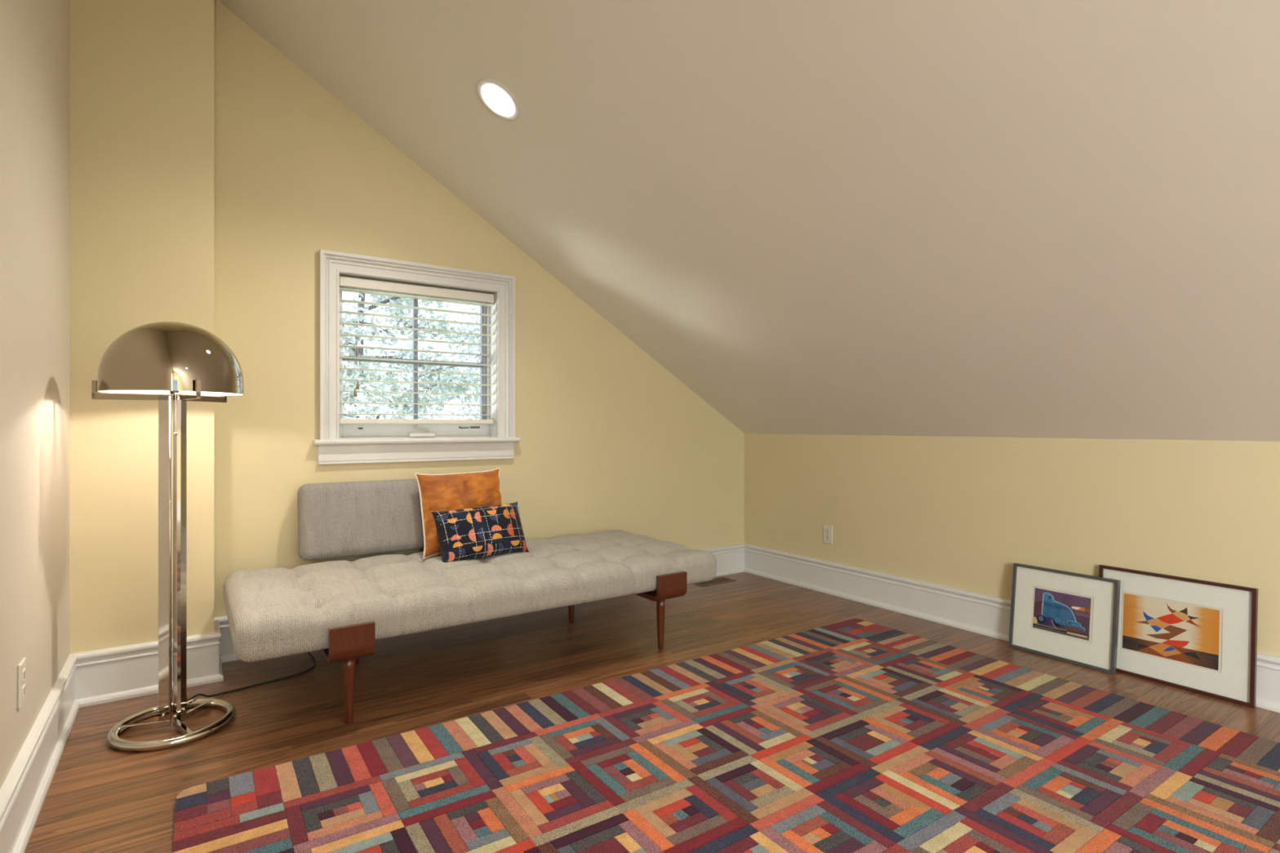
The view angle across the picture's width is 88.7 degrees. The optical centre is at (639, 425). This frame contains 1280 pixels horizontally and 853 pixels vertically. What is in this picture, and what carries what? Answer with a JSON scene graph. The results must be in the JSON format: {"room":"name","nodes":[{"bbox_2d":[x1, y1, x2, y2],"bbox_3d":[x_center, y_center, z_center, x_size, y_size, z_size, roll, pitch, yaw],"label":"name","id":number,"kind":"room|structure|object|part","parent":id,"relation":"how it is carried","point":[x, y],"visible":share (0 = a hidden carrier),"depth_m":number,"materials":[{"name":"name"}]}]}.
{"room":"attic room","nodes":[
{"label":"attic room","id":0,"kind":"room"},
{"bbox_2d":[0,0,70,789],"bbox_3d":[0.048,-0.563,-0.808,0.120,3.262,7.815,0,0,-35],"label":"wall","id":1,"kind":"structure","parent":0,"point":[35,34],"depth_m":1.86,"materials":[{"name":"white paint"}]},
{"bbox_2d":[17,657,26,709],"bbox_3d":[-1.617,0.675,1.714,0.009,0.115,0.072,0,0,-35],"label":"wall outlet","id":2,"kind":"object","parent":1,"relation":"attached to","point":[21,668],"visible":1,"depth_m":1.70,"materials":[{"name":"beige plastic"}]},
{"bbox_2d":[22,684,25,697],"bbox_3d":[-1.615,0.696,1.716,0.003,0.027,0.033,0,0,-35],"label":"socket","id":3,"kind":"object","parent":2,"relation":"attached to","point":[23,685],"depth_m":1.71,"materials":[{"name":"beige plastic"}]},
{"bbox_2d":[22,667,25,681],"bbox_3d":[-1.615,0.654,1.716,0.003,0.027,0.033,0,0,-35],"label":"socket","id":4,"kind":"object","parent":2,"relation":"attached to","point":[23,668],"depth_m":1.71,"materials":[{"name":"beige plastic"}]},
{"bbox_2d":[0,653,79,852],"bbox_3d":[0.111,0.952,-0.765,0.032,0.197,7.815,0,0,-35],"label":"baseboard","id":5,"kind":"structure","parent":1,"relation":"attached to","point":[23,793],"depth_m":1.81,"materials":[{"name":"white paint"}]},
{"bbox_3d":[0.117,1.036,-0.761,0.016,0.028,7.784,0,0,-35],"label":"shoe moulding","id":6,"kind":"part","parent":5,"relation":"part of","materials":[{"name":"white paint"}]},
{"bbox_2d":[70,0,213,653],"bbox_3d":[-2.092,-0.563,2.684,0.571,3.262,0.365,0,0,-35],"label":"wall","id":7,"kind":"structure","parent":0,"point":[142,71],"depth_m":2.55,"materials":[{"name":"yellow paint"}]},
{"bbox_2d":[71,543,744,707],"bbox_3d":[-0.676,0.952,3.571,3.669,0.197,0.276,0,0,-35],"label":"baseboard","id":8,"kind":"structure","parent":7,"relation":"attached to","point":[107,675],"depth_m":2.56,"materials":[{"name":"white paint"}]},
{"bbox_3d":[-1.992,0.877,2.666,0.475,0.048,0.269,0,0,-35],"label":"cap moulding","id":9,"kind":"part","parent":8,"relation":"part of","materials":[{"name":"white paint"}]},
{"bbox_3d":[-1.976,1.036,2.663,0.467,0.028,0.261,0,0,-35],"label":"shoe moulding","id":10,"kind":"part","parent":8,"relation":"part of","materials":[{"name":"white paint"}]},
{"bbox_2d":[213,0,744,617],"bbox_3d":[-0.604,-0.422,3.862,3.218,2.980,0.120,0,0,-35],"label":"wall","id":11,"kind":"structure","parent":0,"point":[611,439],"depth_m":3.24,"materials":[{"name":"yellow paint"}]},
{"bbox_2d":[313,248,519,464],"bbox_3d":[-1.161,-0.325,3.464,1.043,1.026,0.211,0,0,-35],"label":"window","id":12,"kind":"structure","parent":11,"relation":"in","point":[337,442],"depth_m":3.44,"materials":[{"name":"white paint"}]},
{"bbox_3d":[-1.494,-0.385,3.152,0.090,0.906,0.036,0,0,-35],"label":"casing","id":13,"kind":"part","parent":12,"relation":"part of","materials":[{"name":"white paint"}]},
{"bbox_3d":[-1.196,-0.366,3.531,0.763,0.708,0.034,0,0,-35],"label":"screen frame","id":14,"kind":"part","parent":12,"relation":"part of","materials":[{"name":"grey metal"}]},
{"bbox_3d":[-1.204,-0.341,3.526,0.811,0.802,0.040,0,0,-35],"label":"sash frame","id":15,"kind":"part","parent":12,"relation":"part of","materials":[{"name":"white wood"}]},
{"bbox_2d":[339,275,493,424],"bbox_3d":[-1.159,-0.369,3.460,0.799,0.727,0.074,0,0,-35],"label":"blind","id":16,"kind":"object","parent":12,"relation":"attached to","point":[355,285],"visible":0.88,"depth_m":3.45,"materials":[{"name":"white paint"}]},
{"bbox_3d":[-1.413,-0.433,3.249,0.002,0.503,0.002,0,0,1],"label":"pull cord","id":17,"kind":"part","parent":16,"relation":"part of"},
{"bbox_3d":[-1.163,-0.018,3.466,0.799,0.025,0.050,0,0,-35],"label":"rail","id":18,"kind":"part","parent":16,"relation":"part of","materials":[{"name":"white paint"}]},
{"bbox_3d":[-1.138,-0.357,3.483,0.002,0.655,0.049,0,0,-35],"label":"ladder cord","id":19,"kind":"part","parent":16,"relation":"part of","materials":[{"name":"white fabric"}]},
{"bbox_3d":[-0.953,-0.357,3.611,0.002,0.655,0.049,0,0,-35],"label":"ladder cord","id":20,"kind":"part","parent":16,"relation":"part of","materials":[{"name":"white fabric"}]},
{"bbox_3d":[-1.119,-0.790,3.411,1.000,0.096,0.036,0,0,-35],"label":"head casing","id":21,"kind":"part","parent":12,"relation":"part of","materials":[{"name":"white paint"}]},
{"bbox_3d":[-1.157,0.018,3.488,0.019,0.049,0.090,0,0,43],"label":"crank handle","id":22,"kind":"part","parent":12,"relation":"part of","materials":[{"name":"beige plastic"}]},
{"bbox_3d":[-0.749,-0.385,3.667,0.099,0.906,0.036,0,0,-35],"label":"casing","id":23,"kind":"part","parent":12,"relation":"part of","materials":[{"name":"white paint"}]},
{"bbox_2d":[24,572,1279,852],"bbox_3d":[1.537,1.100,0.370,3.909,0.100,8.300,0,0,-35],"label":"floor","id":24,"kind":"structure","parent":0,"point":[100,797],"depth_m":2.64,"materials":[{"name":"brown wood"}]},
{"bbox_2d":[91,321,315,751],"bbox_3d":[-1.569,0.346,2.558,0.415,1.408,0.991,0,0,10],"label":"floor lamp","id":25,"kind":"object","parent":24,"relation":"on","point":[163,362],"visible":0.98,"depth_m":2.24,"materials":[{"name":"silver metal"}]},
{"bbox_3d":[-1.727,-0.097,2.230,0.224,0.022,0.013,0,0,-22],"label":"arm","id":26,"kind":"part","parent":25,"relation":"part of","materials":[{"name":"silver metal"}]},
{"bbox_3d":[-1.642,0.455,2.264,0.037,1.132,0.013,0,0,-22],"label":"post","id":27,"kind":"part","parent":25,"relation":"part of","materials":[{"name":"silver metal"}]},
{"bbox_3d":[-1.617,-0.234,2.274,0.415,0.247,0.415,0,0,-35],"label":"lamp shade","id":28,"kind":"part","parent":25,"relation":"part of","materials":[{"name":"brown metal"}]},
{"bbox_2d":[169,391,178,394],"bbox_3d":[-1.617,-0.129,2.274,0.032,0.042,0.032,0,0,-35],"label":"socket","id":29,"kind":"object","parent":25,"relation":"attached to","point":[171,392],"depth_m":2.26,"materials":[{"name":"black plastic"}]},
{"bbox_3d":[-1.588,-0.045,2.238,0.004,0.134,0.003,0,0,-35],"label":"pull chain","id":30,"kind":"part","parent":25,"relation":"part of","materials":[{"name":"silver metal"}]},
{"bbox_3d":[-1.596,0.455,2.257,0.037,1.132,0.013,0,0,38],"label":"post","id":31,"kind":"part","parent":25,"relation":"part of","materials":[{"name":"silver metal"}]},
{"bbox_3d":[-1.613,0.455,2.300,0.013,1.132,0.037,0,0,8],"label":"post","id":32,"kind":"part","parent":25,"relation":"part of","materials":[{"name":"silver metal"}]},
{"bbox_3d":[-1.525,-0.097,2.201,0.224,0.022,0.013,0,0,38],"label":"arm","id":33,"kind":"part","parent":25,"relation":"part of","materials":[{"name":"silver metal"}]},
{"bbox_3d":[-1.600,-0.097,2.391,0.013,0.022,0.224,0,0,8],"label":"arm","id":34,"kind":"part","parent":25,"relation":"part of","materials":[{"name":"silver metal"}]},
{"bbox_3d":[-1.532,0.910,2.668,0.212,0.280,0.775,0,0,7],"label":"power cord","id":35,"kind":"part","parent":25,"relation":"part of","materials":[{"name":"black plastic"}]},
{"bbox_2d":[222,479,716,724],"bbox_3d":[-0.720,0.661,3.063,2.050,0.779,1.034,0,0,-35],"label":"daybed","id":36,"kind":"object","parent":24,"relation":"on","point":[339,609],"visible":0.84,"depth_m":2.78,"materials":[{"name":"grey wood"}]},
{"bbox_3d":[-1.026,0.933,2.306,0.043,0.234,0.043,0,0,-35],"label":"leg","id":37,"kind":"part","parent":36,"relation":"part of","materials":[{"name":"brown wood"}]},
{"bbox_3d":[-1.170,0.447,3.278,0.964,0.352,0.128,0,-9,-35],"label":"backrest","id":38,"kind":"part","parent":36,"relation":"part of","materials":[{"name":"grey fabric"}]},
{"bbox_2d":[414,467,502,559],"bbox_3d":[-0.882,0.430,3.273,0.444,0.417,0.228,0,0,-36],"label":"velvet cushion","id":39,"kind":"object","parent":36,"relation":"on","point":[457,491],"visible":0.56,"depth_m":3.19,"materials":[{"name":"orange fabric"}]},
{"bbox_3d":[-0.699,0.694,3.033,2.050,0.162,0.907,0,0,-35],"label":"mattress","id":40,"kind":"part","parent":36,"relation":"part of","materials":[{"name":"beige fabric"}]},
{"bbox_2d":[431,502,528,562],"bbox_3d":[-0.761,0.517,3.146,0.455,0.258,0.192,0,0,-38],"label":"lumbar cushion","id":41,"kind":"object","parent":36,"relation":"on","point":[486,531],"visible":0.94,"depth_m":3.07,"materials":[{"name":"blue fabric"}]},
{"bbox_3d":[-0.367,0.919,3.503,0.043,0.262,0.043,0,0,-35],"label":"leg","id":42,"kind":"part","parent":36,"relation":"part of","materials":[{"name":"brown wood"}]},
{"bbox_3d":[0.098,0.933,3.083,0.043,0.234,0.043,0,0,-35],"label":"leg","id":43,"kind":"part","parent":36,"relation":"part of","materials":[{"name":"brown wood"}]},
{"bbox_2d":[693,577,736,586],"bbox_3d":[0.494,1.048,4.384,0.290,0.004,0.120,0,0,-35],"label":"floor vent","id":44,"kind":"object","parent":24,"relation":"in","point":[722,580],"visible":0.88,"depth_m":4.38,"materials":[{"name":"brown wood"}]},
{"bbox_2d":[172,618,1279,852],"bbox_3d":[0.710,1.044,1.517,2.986,0.012,2.831,0,0,-34],"label":"rug","id":45,"kind":"object","parent":24,"relation":"on","point":[853,735],"visible":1,"depth_m":1.95,"materials":[{"name":"carpet"}]},
{"bbox_2d":[1008,563,1120,674],"bbox_3d":[1.900,0.856,2.950,0.074,0.392,0.428,0,0,-35],"label":"framed print","id":46,"kind":"object","parent":24,"relation":"on","point":[1070,617],"visible":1,"depth_m":2.93,"materials":[{"name":"white paper"}]},
{"bbox_2d":[1098,564,1257,707],"bbox_3d":[2.151,0.831,2.651,0.054,0.438,0.512,0,0,-35],"label":"framed print","id":47,"kind":"object","parent":24,"relation":"on","point":[1193,635],"visible":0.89,"depth_m":2.60,"materials":[{"name":"paper"}]},
{"bbox_2d":[217,0,1279,441],"bbox_3d":[1.537,-1.157,0.370,3.909,2.581,8.300,0,0,-35],"label":"ceiling","id":48,"kind":"structure","parent":0,"point":[1045,219],"depth_m":2.29,"materials":[{"name":"white paint"}]},
{"bbox_2d":[475,77,520,120],"bbox_3d":[-0.575,-1.321,2.660,0.174,0.109,0.202,0,0,-35],"label":"recessed light","id":49,"kind":"object","parent":48,"relation":"in","point":[495,97],"visible":1,"depth_m":2.65,"materials":[{"name":"white paint"}]},
{"bbox_2d":[744,433,1279,657],"bbox_3d":[3.061,0.564,1.497,0.120,1.008,8.180,0,0,-35],"label":"wall","id":50,"kind":"structure","parent":0,"point":[953,512],"depth_m":3.17,"materials":[{"name":"yellow paint"}]},
{"bbox_2d":[823,524,832,544],"bbox_3d":[1.178,0.685,4.106,0.009,0.115,0.072,0,0,-35],"label":"wall outlet","id":51,"kind":"object","parent":50,"relation":"attached to","point":[828,530],"visible":1,"depth_m":4.10,"materials":[{"name":"beige plastic"}]},
{"bbox_2d":[744,543,1279,712],"bbox_3d":[3.033,0.952,1.404,0.032,0.197,8.060,0,0,-35],"label":"baseboard","id":52,"kind":"structure","parent":50,"relation":"attached to","point":[985,615],"depth_m":3.63,"materials":[{"name":"white paint"}]},
{"label":"outside","id":53,"kind":"structure","parent":0,"visible":0},
{"bbox_3d":[-12.020,4.550,21.779,55.000,0.200,40.500,0,0,-35],"label":"ground","id":54,"kind":"structure","parent":53,"visible":0},
{"bbox_2d":[342,291,448,419],"bbox_3d":[-4.327,1.262,7.583,5.702,6.404,4.675,0,0,21],"label":"leafy tree","id":55,"kind":"object","parent":54,"relation":"on","point":[357,407],"visible":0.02,"depth_m":8.52,"materials":[{"name":"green plant"}]},
{"bbox_2d":[342,291,479,419],"bbox_3d":[-6.462,-0.412,15.431,8.525,9.742,8.281,0,0,-35],"label":"leafy tree","id":56,"kind":"object","parent":54,"relation":"on","point":[375,375],"visible":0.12,"depth_m":14.64,"materials":[{"name":"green plant"}]},
{"bbox_2d":[390,307,479,419],"bbox_3d":[-1.169,0.996,10.937,5.679,6.934,4.634,0,0,-16],"label":"leafy tree","id":57,"kind":"object","parent":54,"relation":"on","point":[476,348],"visible":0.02,"depth_m":10.76,"materials":[{"name":"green plant"}]}
]}

